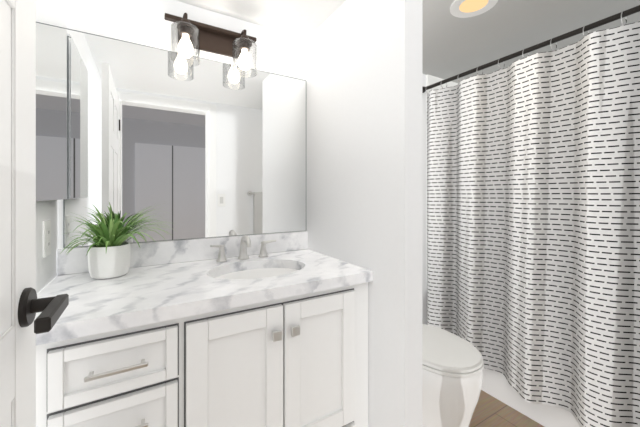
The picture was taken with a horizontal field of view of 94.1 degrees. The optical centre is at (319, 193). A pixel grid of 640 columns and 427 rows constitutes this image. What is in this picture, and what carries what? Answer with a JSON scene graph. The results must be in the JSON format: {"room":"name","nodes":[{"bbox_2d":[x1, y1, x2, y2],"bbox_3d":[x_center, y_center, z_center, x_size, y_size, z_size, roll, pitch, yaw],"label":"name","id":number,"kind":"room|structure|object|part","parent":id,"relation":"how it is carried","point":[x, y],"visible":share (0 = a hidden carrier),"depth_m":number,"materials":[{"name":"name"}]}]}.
{"room":"bathroom","nodes":[
{"label":"bathroom","id":0,"kind":"room"},
{"bbox_2d":[36,0,57,293],"bbox_3d":[-0.642,0.165,0.423,0.100,2.090,1.620,0,0,-30],"label":"wall","id":1,"kind":"structure","parent":0,"point":[46,270],"depth_m":1.00,"materials":[{"name":"paint"}]},
{"bbox_2d":[0,0,68,426],"bbox_3d":[-0.381,0.208,0.248,0.150,1.980,0.788,0,0,-30],"label":"door","id":2,"kind":"structure","parent":1,"relation":"in","point":[21,324],"depth_m":0.51,"materials":[{"name":"paint"}]},
{"bbox_3d":[-0.526,0.205,0.495,0.150,0.068,0.152,0,0,-30],"label":"handle","id":3,"kind":"part","parent":2,"relation":"part of","materials":[{"name":"black metal"}]},
{"bbox_2d":[43,220,50,257],"bbox_3d":[-0.925,0.150,1.011,0.007,0.120,0.074,0,0,-30],"label":"electrical outlet plate","id":4,"kind":"object","parent":1,"relation":"attached to","point":[47,238],"visible":1,"depth_m":0.99,"materials":[{"name":"white plastic"}]},
{"bbox_2d":[36,0,66,200],"bbox_3d":[-0.869,-0.309,0.942,0.033,0.658,0.415,0,0,-30],"label":"mirrored medicine cabinet","id":5,"kind":"object","parent":1,"relation":"attached to","point":[51,105],"visible":0.68,"depth_m":0.94,"materials":[{"name":"silver metal"}]},
{"bbox_2d":[58,0,426,324],"bbox_3d":[0.186,0.165,1.906,3.030,2.090,0.100,0,0,-30],"label":"wall","id":6,"kind":"structure","parent":0,"point":[143,22],"depth_m":1.37,"materials":[{"name":"paint"}]},
{"bbox_2d":[63,28,305,247],"bbox_3d":[-0.535,-0.217,1.421,1.060,0.852,0.005,0,0,-30],"label":"mirror","id":7,"kind":"object","parent":6,"relation":"attached to","point":[207,148],"visible":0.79,"depth_m":1.35,"materials":[{"name":"clear glass"}]},
{"bbox_2d":[164,13,256,77],"bbox_3d":[-0.478,-0.679,1.364,0.410,0.217,0.161,0,0,-30],"label":"light","id":8,"kind":"object","parent":6,"relation":"attached to","point":[192,35],"visible":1,"depth_m":1.39,"materials":[{"name":"brown metal"}]},
{"bbox_2d":[422,5,639,426],"bbox_3d":[1.119,0.155,1.526,0.097,1.883,1.498,0,0,-30],"label":"shower curtain","id":9,"kind":"object","parent":6,"relation":"attached to","point":[533,228],"visible":0.98,"depth_m":1.50,"materials":[{"name":"white fabric"}]},
{"bbox_2d":[306,0,421,426],"bbox_3d":[0.150,0.165,1.395,0.090,2.090,0.745,0,0,-30],"label":"wall","id":10,"kind":"structure","parent":0,"point":[363,133],"depth_m":1.18,"materials":[{"name":"paint"}]},
{"bbox_2d":[176,0,639,83],"bbox_3d":[0.596,-0.930,1.208,3.030,0.100,1.720,0,0,-30],"label":"ceiling","id":11,"kind":"structure","parent":0,"point":[452,45],"depth_m":1.53,"materials":[{"name":"paint"}]},
{"bbox_2d":[450,0,497,17],"bbox_3d":[0.710,-0.875,1.379,0.200,0.008,0.200,0,0,-30],"label":"recessed light","id":12,"kind":"object","parent":11,"relation":"in","point":[464,8],"visible":1,"depth_m":1.40,"materials":[{"name":"paint"}]},
{"bbox_2d":[469,390,543,426],"bbox_3d":[1.084,1.240,-0.118,3.530,0.060,4.500,0,0,-30],"label":"floor","id":13,"kind":"structure","parent":0,"point":[490,411],"depth_m":1.62,"materials":[{"name":"beige tile"}]},
{"bbox_2d":[36,231,372,426],"bbox_3d":[-0.392,0.701,1.162,1.077,1.018,0.594,0,0,-30],"label":"bathroom vanity","id":14,"kind":"object","parent":13,"relation":"on","point":[264,330],"visible":1,"depth_m":0.96,"materials":[{"name":"paint"}]},
{"bbox_2d":[36,231,372,353],"bbox_3d":[-0.397,0.280,1.171,1.077,0.140,0.572,0,0,-30],"label":"countertop","id":15,"kind":"structure","parent":14,"relation":"on","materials":[{"name":"stone"}]},
{"bbox_2d":[60,202,177,278],"bbox_3d":[-0.711,0.171,1.095,0.362,0.276,0.313,0,0,-30],"label":"plant","id":16,"kind":"object","parent":15,"relation":"on","point":[109,252],"visible":1,"depth_m":1.08,"materials":[{"name":"green plant"}]},
{"bbox_2d":[210,235,276,262],"bbox_3d":[-0.348,0.251,1.393,0.313,0.117,0.126,0,0,-30],"label":"faucet","id":17,"kind":"object","parent":15,"relation":"on","point":[245,242],"depth_m":1.41,"materials":[{"name":"silver metal"}]},
{"bbox_2d":[422,324,483,426],"bbox_3d":[0.536,0.800,1.645,0.424,0.820,0.692,0,0,-30],"label":"toilet","id":18,"kind":"object","parent":13,"relation":"on","point":[452,370],"visible":0.33,"depth_m":1.38,"materials":[{"name":"ceramic"}]},
{"bbox_2d":[481,368,579,426],"bbox_3d":[1.487,0.960,1.742,0.745,0.500,1.494,0,0,-30],"label":"bathtub","id":19,"kind":"object","parent":13,"relation":"on","point":[496,384],"depth_m":1.64,"materials":[{"name":"ceramic"}]},
{"bbox_3d":[1.885,0.165,1.906,0.100,2.090,1.620,0,0,-30],"label":"wall","id":20,"kind":"structure","parent":0,"visible":0},
{"bbox_2d":[427,75,457,94],"bbox_3d":[1.488,-0.087,1.743,0.747,1.584,1.499,0,0,-30],"label":"wall","id":21,"kind":"structure","parent":20,"relation":"attached to","point":[431,79],"depth_m":2.24,"materials":[{"name":"paint"}]}
]}

